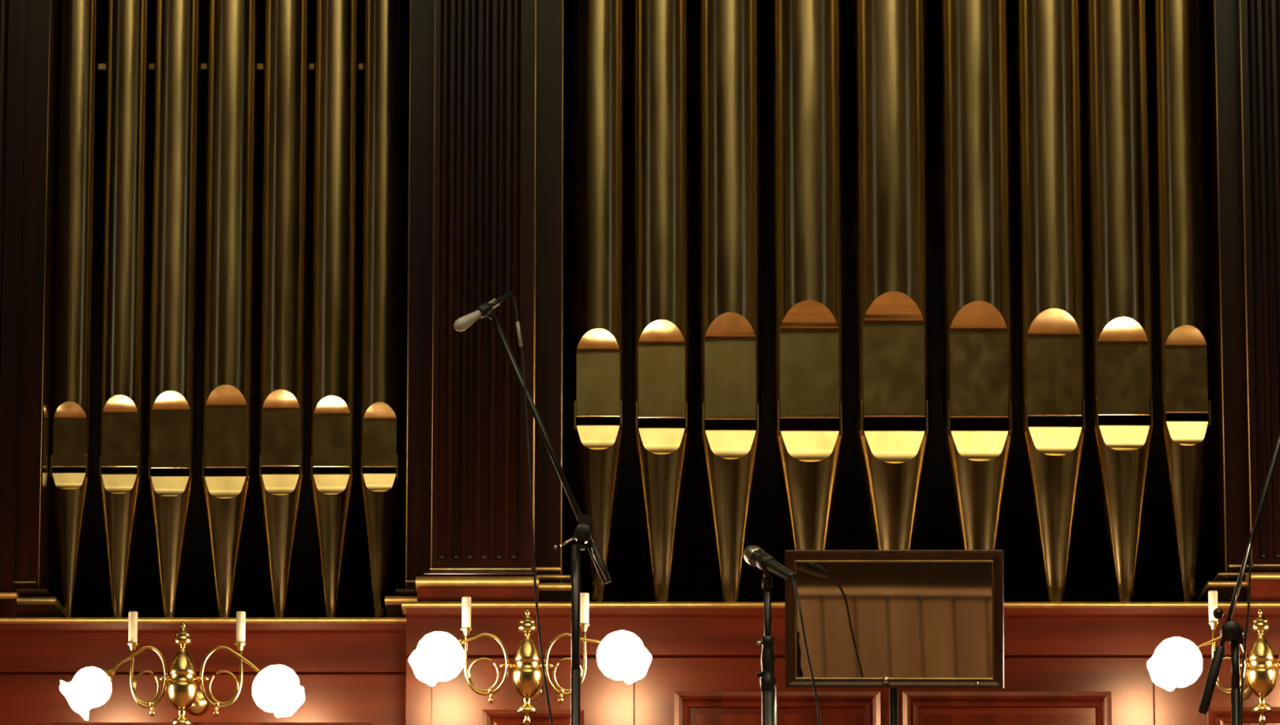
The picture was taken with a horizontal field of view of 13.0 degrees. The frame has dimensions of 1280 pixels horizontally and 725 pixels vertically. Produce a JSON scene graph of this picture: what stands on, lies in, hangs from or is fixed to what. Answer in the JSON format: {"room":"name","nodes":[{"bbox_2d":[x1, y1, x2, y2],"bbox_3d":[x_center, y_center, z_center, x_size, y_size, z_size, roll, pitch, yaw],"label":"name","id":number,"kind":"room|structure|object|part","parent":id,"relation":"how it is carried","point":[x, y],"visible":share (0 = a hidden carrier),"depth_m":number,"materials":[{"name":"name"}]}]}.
{"room":"auditorium","nodes":[
{"label":"auditorium","id":0,"kind":"room"},
{"bbox_2d":[71,0,1182,617],"bbox_3d":[0.000,-0.150,16.826,24.000,9.600,0.100,0,-11,0],"label":"wall","id":1,"kind":"structure","parent":0,"point":[695,576],"depth_m":16.68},
{"bbox_3d":[0.000,1.284,-1.543,24.000,0.100,35.450,0,-11,0],"label":"floor","id":2,"kind":"structure","parent":0,"visible":0},
{"bbox_3d":[0.000,2.831,11.905,24.000,1.900,8.450,0,-11,0],"label":"stage platform","id":3,"kind":"object","parent":2,"relation":"on","visible":0},
{"bbox_2d":[492,316,611,724],"bbox_3d":[-0.118,0.977,13.256,0.560,2.248,0.550,0,-11,0],"label":"microphone stand","id":4,"kind":"object","parent":3,"relation":"on","point":[583,531],"visible":1,"depth_m":13.40,"materials":[{"name":"black paint"}]},
{"bbox_2d":[453,291,512,331],"bbox_3d":[-0.376,-0.124,13.547,0.155,0.111,0.032,5,-12,-27],"label":"microphone","id":5,"kind":"object","parent":4,"relation":"attached to","point":[485,309],"visible":1,"depth_m":13.53,"materials":[{"name":"grey metal"}]},
{"bbox_2d":[511,294,553,724],"bbox_3d":[0.062,0.900,13.038,0.076,2.305,1.020,11,-15,-44],"label":"microphone cable","id":6,"kind":"object","parent":4,"relation":"attached to","point":[517,324],"visible":1,"depth_m":13.42,"materials":[{"name":"black rubber"}]},
{"bbox_3d":[-0.213,0.209,13.490,0.288,0.651,0.015,-1,-11,4],"label":"boom arm","id":7,"kind":"part","parent":4,"relation":"part of","materials":[{"name":"black paint"}]},
{"bbox_3d":[-0.178,0.427,13.381,0.054,0.033,0.010,2,-11,-10],"label":"locking lever","id":8,"kind":"part","parent":4,"relation":"part of","materials":[{"name":"silver metal"}]},
{"bbox_3d":[-0.099,0.477,13.384,0.038,0.080,0.004,1,-11,-3],"label":"trim rod","id":9,"kind":"part","parent":4,"relation":"part of","materials":[{"name":"silver metal"}]},
{"bbox_2d":[0,0,1279,724],"bbox_3d":[0.500,-0.077,16.006,8.200,5.350,1.484,0,-11,0],"label":"organ case","id":10,"kind":"object","parent":3,"relation":"on","point":[487,166],"visible":0.94,"depth_m":15.38,"materials":[{"name":"brown wood"}]},
{"bbox_2d":[49,0,99,617],"bbox_3d":[-1.589,-0.390,15.854,0.116,2.333,0.116,0,-11,0],"label":"pipe","id":11,"kind":"object","parent":10,"relation":"on","point":[77,85],"visible":0.99,"depth_m":15.78,"materials":[{"name":"metal"}]},
{"bbox_2d":[97,0,151,617],"bbox_3d":[-1.449,-0.390,15.854,0.124,2.333,0.124,0,-11,0],"label":"pipe","id":12,"kind":"object","parent":10,"relation":"on","point":[125,197],"visible":0.98,"depth_m":15.77,"materials":[{"name":"metal"}]},
{"bbox_2d":[146,0,202,617],"bbox_3d":[-1.307,-0.390,15.854,0.134,2.333,0.134,0,-11,0],"label":"pipe","id":13,"kind":"object","parent":10,"relation":"on","point":[176,130],"visible":0.98,"depth_m":15.77,"materials":[{"name":"metal"}]},
{"bbox_2d":[59,611,304,724],"bbox_3d":[-1.202,0.868,15.074,0.663,0.348,0.624,0,-11,0],"label":"wall lamp","id":14,"kind":"object","parent":10,"relation":"attached to","point":[276,688],"visible":1,"depth_m":14.85,"materials":[{"name":"gold metal"}]},
{"bbox_3d":[-1.462,0.869,14.836,0.139,0.140,0.131,0,-11,0],"label":"lamp shade","id":15,"kind":"part","parent":14,"relation":"part of","materials":[{"name":"white glass"}]},
{"bbox_3d":[-1.316,0.840,14.876,0.167,0.188,0.020,0,-11,0],"label":"arm","id":16,"kind":"part","parent":14,"relation":"part of","materials":[{"name":"gold metal"}]},
{"bbox_3d":[-1.090,0.840,14.876,0.186,0.188,0.020,0,-11,0],"label":"arm","id":17,"kind":"part","parent":14,"relation":"part of","materials":[{"name":"gold metal"}]},
{"bbox_3d":[-0.951,0.865,14.827,0.138,0.141,0.137,0,-11,0],"label":"lamp shade","id":18,"kind":"part","parent":14,"relation":"part of","materials":[{"name":"white glass"}]},
{"bbox_3d":[-1.182,1.448,15.265,0.905,0.950,0.028,0,-11,0],"label":"panel frame","id":19,"kind":"part","parent":10,"relation":"part of","materials":[{"name":"brown wood"}]},
{"bbox_2d":[200,0,258,617],"bbox_3d":[-1.153,-0.390,15.854,0.145,2.333,0.145,0,-11,0],"label":"pipe","id":20,"kind":"object","parent":10,"relation":"on","point":[233,25],"visible":0.98,"depth_m":15.77,"materials":[{"name":"metal"}]},
{"bbox_3d":[-1.165,-0.840,16.021,0.981,0.016,0.012,0,-11,0],"label":"rack rail","id":21,"kind":"part","parent":10,"relation":"part of","materials":[{"name":"brown wood"}]},
{"bbox_2d":[257,0,310,617],"bbox_3d":[-1.000,-0.390,15.854,0.132,2.333,0.132,0,-11,0],"label":"pipe","id":22,"kind":"object","parent":10,"relation":"on","point":[286,23],"visible":1,"depth_m":15.77,"materials":[{"name":"metal"}]},
{"bbox_2d":[309,0,359,617],"bbox_3d":[-0.859,-0.390,15.854,0.128,2.333,0.128,0,-11,0],"label":"pipe","id":23,"kind":"object","parent":10,"relation":"on","point":[332,434],"visible":0.98,"depth_m":15.77,"materials":[{"name":"metal"}]},
{"bbox_2d":[359,0,404,617],"bbox_3d":[-0.725,-0.390,15.854,0.116,2.333,0.116,0,-11,0],"label":"pipe","id":24,"kind":"object","parent":10,"relation":"on","point":[384,20],"visible":0.99,"depth_m":15.78,"materials":[{"name":"metal"}]},
{"bbox_2d":[408,592,651,724],"bbox_3d":[-0.284,0.810,14.801,0.628,0.358,0.627,0,-11,0],"label":"wall lamp","id":25,"kind":"object","parent":10,"relation":"attached to","point":[621,655],"visible":0.94,"depth_m":14.57,"materials":[{"name":"gold metal"}]},
{"bbox_3d":[-0.525,0.767,14.570,0.140,0.142,0.131,4,-12,-22],"label":"lamp shade","id":26,"kind":"part","parent":25,"relation":"part of","materials":[{"name":"white glass"}]},
{"bbox_3d":[-0.395,0.792,14.610,0.156,0.185,0.020,0,-11,0],"label":"arm","id":27,"kind":"part","parent":25,"relation":"part of","materials":[{"name":"gold metal"}]},
{"bbox_3d":[-0.180,0.789,14.611,0.176,0.191,0.020,0,-11,0],"label":"arm","id":28,"kind":"part","parent":25,"relation":"part of","materials":[{"name":"gold metal"}]},
{"bbox_3d":[-0.041,0.763,14.566,0.138,0.141,0.129,-5,-12,26],"label":"lamp shade","id":29,"kind":"part","parent":25,"relation":"part of","materials":[{"name":"white glass"}]},
{"bbox_3d":[-0.285,1.396,14.987,0.273,0.950,0.028,0,-11,0],"label":"panel frame","id":30,"kind":"part","parent":10,"relation":"part of","materials":[{"name":"brown wood"}]},
{"bbox_2d":[571,0,625,601],"bbox_3d":[-0.115,-0.434,15.628,0.149,2.330,0.149,0,-11,0],"label":"pipe","id":31,"kind":"object","parent":10,"relation":"on","point":[598,26],"visible":0.98,"depth_m":15.54,"materials":[{"name":"polished brass"}]},
{"bbox_2d":[632,0,690,601],"bbox_3d":[0.059,-0.434,15.628,0.160,2.330,0.160,0,-11,0],"label":"pipe","id":32,"kind":"object","parent":10,"relation":"on","point":[661,144],"visible":0.98,"depth_m":15.54,"materials":[{"name":"polished brass"}]},
{"bbox_2d":[697,0,762,601],"bbox_3d":[0.248,-0.434,15.628,0.176,2.330,0.176,0,-11,0],"label":"pipe","id":33,"kind":"object","parent":10,"relation":"on","point":[730,393],"visible":0.99,"depth_m":15.52,"materials":[{"name":"metal"}]},
{"bbox_3d":[0.368,1.349,15.009,0.552,0.950,0.028,0,-11,0],"label":"panel frame","id":34,"kind":"part","parent":10,"relation":"part of","materials":[{"name":"brown wood"}]},
{"bbox_2d":[770,0,845,550],"bbox_3d":[0.466,-0.434,15.628,0.202,2.330,0.202,0,-11,0],"label":"pipe","id":35,"kind":"object","parent":10,"relation":"on","point":[807,108],"visible":0.97,"depth_m":15.52,"materials":[{"name":"metal"}]},
{"bbox_2d":[852,0,931,550],"bbox_3d":[0.697,-0.434,15.628,0.210,2.330,0.210,0,-11,0],"label":"pipe","id":36,"kind":"object","parent":10,"relation":"on","point":[892,294],"visible":0.94,"depth_m":15.52,"materials":[{"name":"metal"}]},
{"bbox_2d":[937,0,1014,550],"bbox_3d":[0.931,-0.434,15.628,0.199,2.330,0.199,0,-11,0],"label":"pipe","id":37,"kind":"object","parent":10,"relation":"on","point":[976,294],"visible":0.98,"depth_m":15.52,"materials":[{"name":"metal"}]},
{"bbox_3d":[0.983,1.349,15.009,0.559,0.950,0.028,0,-11,0],"label":"panel frame","id":38,"kind":"part","parent":10,"relation":"part of","materials":[{"name":"brown wood"}]},
{"bbox_2d":[1014,0,1087,601],"bbox_3d":[1.139,-0.434,15.628,0.185,2.330,0.185,0,-11,0],"label":"pipe","id":39,"kind":"object","parent":10,"relation":"on","point":[1051,290],"visible":0.98,"depth_m":15.52,"materials":[{"name":"metal"}]},
{"bbox_2d":[1084,0,1155,601],"bbox_3d":[1.329,-0.434,15.628,0.176,2.330,0.176,0,-11,0],"label":"pipe","id":40,"kind":"object","parent":10,"relation":"on","point":[1120,285],"visible":1,"depth_m":15.53,"materials":[{"name":"metal"}]},
{"bbox_2d":[1151,0,1212,601],"bbox_3d":[1.502,-0.434,15.628,0.145,2.330,0.145,0,-11,0],"label":"pipe","id":41,"kind":"object","parent":10,"relation":"on","point":[1179,72],"visible":0.99,"depth_m":15.54,"materials":[{"name":"metal"}]},
{"bbox_2d":[1146,590,1221,690],"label":"wall lamp","id":42,"kind":"object","parent":10,"relation":"attached to","point":[1173,663],"depth_m":14.53,"materials":[{"name":"white glass"}]},
{"bbox_3d":[1.382,0.780,14.563,0.139,0.142,0.131,5,-12,-26],"label":"lamp shade","id":43,"kind":"part","parent":42,"relation":"part of","materials":[{"name":"white glass"}]},
{"bbox_3d":[1.645,1.389,14.988,0.251,0.950,0.028,0,-11,0],"label":"panel frame","id":44,"kind":"part","parent":10,"relation":"part of","materials":[{"name":"brown wood"}]},
{"bbox_2d":[1239,608,1279,724],"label":"wall lamp","id":45,"kind":"object","parent":10,"relation":"attached to","point":[1260,679],"depth_m":14.59,"materials":[{"name":"gold metal"}]},
{"bbox_3d":[1.510,0.786,14.612,0.153,0.194,0.020,0,-11,0],"label":"arm","id":46,"kind":"part","parent":45,"relation":"part of","materials":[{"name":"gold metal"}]},
{"bbox_3d":[1.718,0.789,14.611,0.165,0.187,0.020,0,-11,0],"label":"arm","id":47,"kind":"part","parent":45,"relation":"part of","materials":[{"name":"gold metal"}]},
{"bbox_2d":[756,587,777,724],"bbox_3d":[0.248,1.311,13.267,0.535,1.596,0.568,0,-11,0],"label":"microphone stand","id":48,"kind":"object","parent":3,"relation":"on","point":[768,687],"visible":1,"depth_m":13.39,"materials":[{"name":"black paint"}]},
{"bbox_3d":[0.284,0.667,13.412,0.014,0.011,0.011,0,-11,0],"label":"clutch knob","id":49,"kind":"part","parent":48,"relation":"part of","materials":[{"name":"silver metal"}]},
{"bbox_3d":[0.284,0.740,13.399,0.014,0.013,0.013,0,-11,0],"label":"clutch knob","id":50,"kind":"part","parent":48,"relation":"part of","materials":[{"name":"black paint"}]},
{"bbox_2d":[742,545,796,589],"bbox_3d":[0.314,0.480,13.417,0.048,0.108,0.193,8,-14,-37],"label":"microphone","id":51,"kind":"object","parent":48,"relation":"attached to","point":[755,556],"visible":1,"depth_m":13.42,"materials":[{"name":"metal"}]},
{"bbox_2d":[742,545,764,566],"bbox_3d":[0.274,0.463,13.475,0.053,0.052,0.054,0,-11,0],"label":"grille","id":52,"kind":"object","parent":51,"relation":"attached to","point":[753,555],"depth_m":13.45,"materials":[{"name":"silver metal"}]},
{"bbox_3d":[0.316,0.483,13.397,0.043,0.097,0.159,6,-12,-29],"label":"handle","id":53,"kind":"part","parent":51,"relation":"part of","materials":[{"name":"black metal"}]},
{"bbox_2d":[791,576,821,724],"bbox_3d":[0.369,1.194,12.669,0.076,1.597,1.043,-1,-11,3],"label":"microphone cable","id":54,"kind":"object","parent":51,"relation":"hanging from","point":[793,577],"visible":1,"depth_m":13.16,"materials":[{"name":"black rubber"}]},
{"bbox_3d":[0.322,0.911,13.356,0.006,0.293,0.006,4,-12,-22],"label":"cable clip rod","id":55,"kind":"part","parent":48,"relation":"part of","materials":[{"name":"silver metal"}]},
{"bbox_2d":[784,549,1004,724],"bbox_3d":[0.591,1.291,13.484,0.578,1.715,0.499,-4,-11,18],"label":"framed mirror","id":56,"kind":"object","parent":3,"relation":"on","point":[892,620],"visible":1,"depth_m":13.62,"materials":[{"name":"brown wood"}]},
{"bbox_2d":[796,562,991,677],"bbox_3d":[0.615,0.621,13.627,0.489,0.297,0.051,-2,-11,8],"label":"mirror glass","id":57,"kind":"object","parent":56,"relation":"attached to","point":[861,620],"depth_m":13.63,"materials":[{"name":"mirror"}]},
{"bbox_2d":[1198,431,1279,724],"bbox_3d":[1.369,1.077,13.323,0.554,2.076,0.557,0,-11,0],"label":"microphone stand","id":58,"kind":"object","parent":3,"relation":"on","point":[1230,631],"visible":1,"depth_m":13.34,"materials":[{"name":"black paint"}]},
{"bbox_3d":[1.426,0.512,13.361,0.058,0.201,0.005,0,-11,0],"label":"trim rod","id":59,"kind":"part","parent":58,"relation":"part of","materials":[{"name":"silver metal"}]},
{"bbox_3d":[1.471,0.360,13.400,0.203,0.638,0.012,0,-11,0],"label":"boom arm","id":60,"kind":"part","parent":58,"relation":"part of","materials":[{"name":"black paint"}]},
{"bbox_2d":[1240,509,1260,724],"bbox_3d":[1.587,1.160,13.020,0.065,1.793,0.567,7,-13,-31],"label":"microphone cable","id":61,"kind":"object","parent":58,"relation":"hanging from","point":[1259,511],"visible":1,"depth_m":13.34,"materials":[{"name":"black rubber"}]}
]}

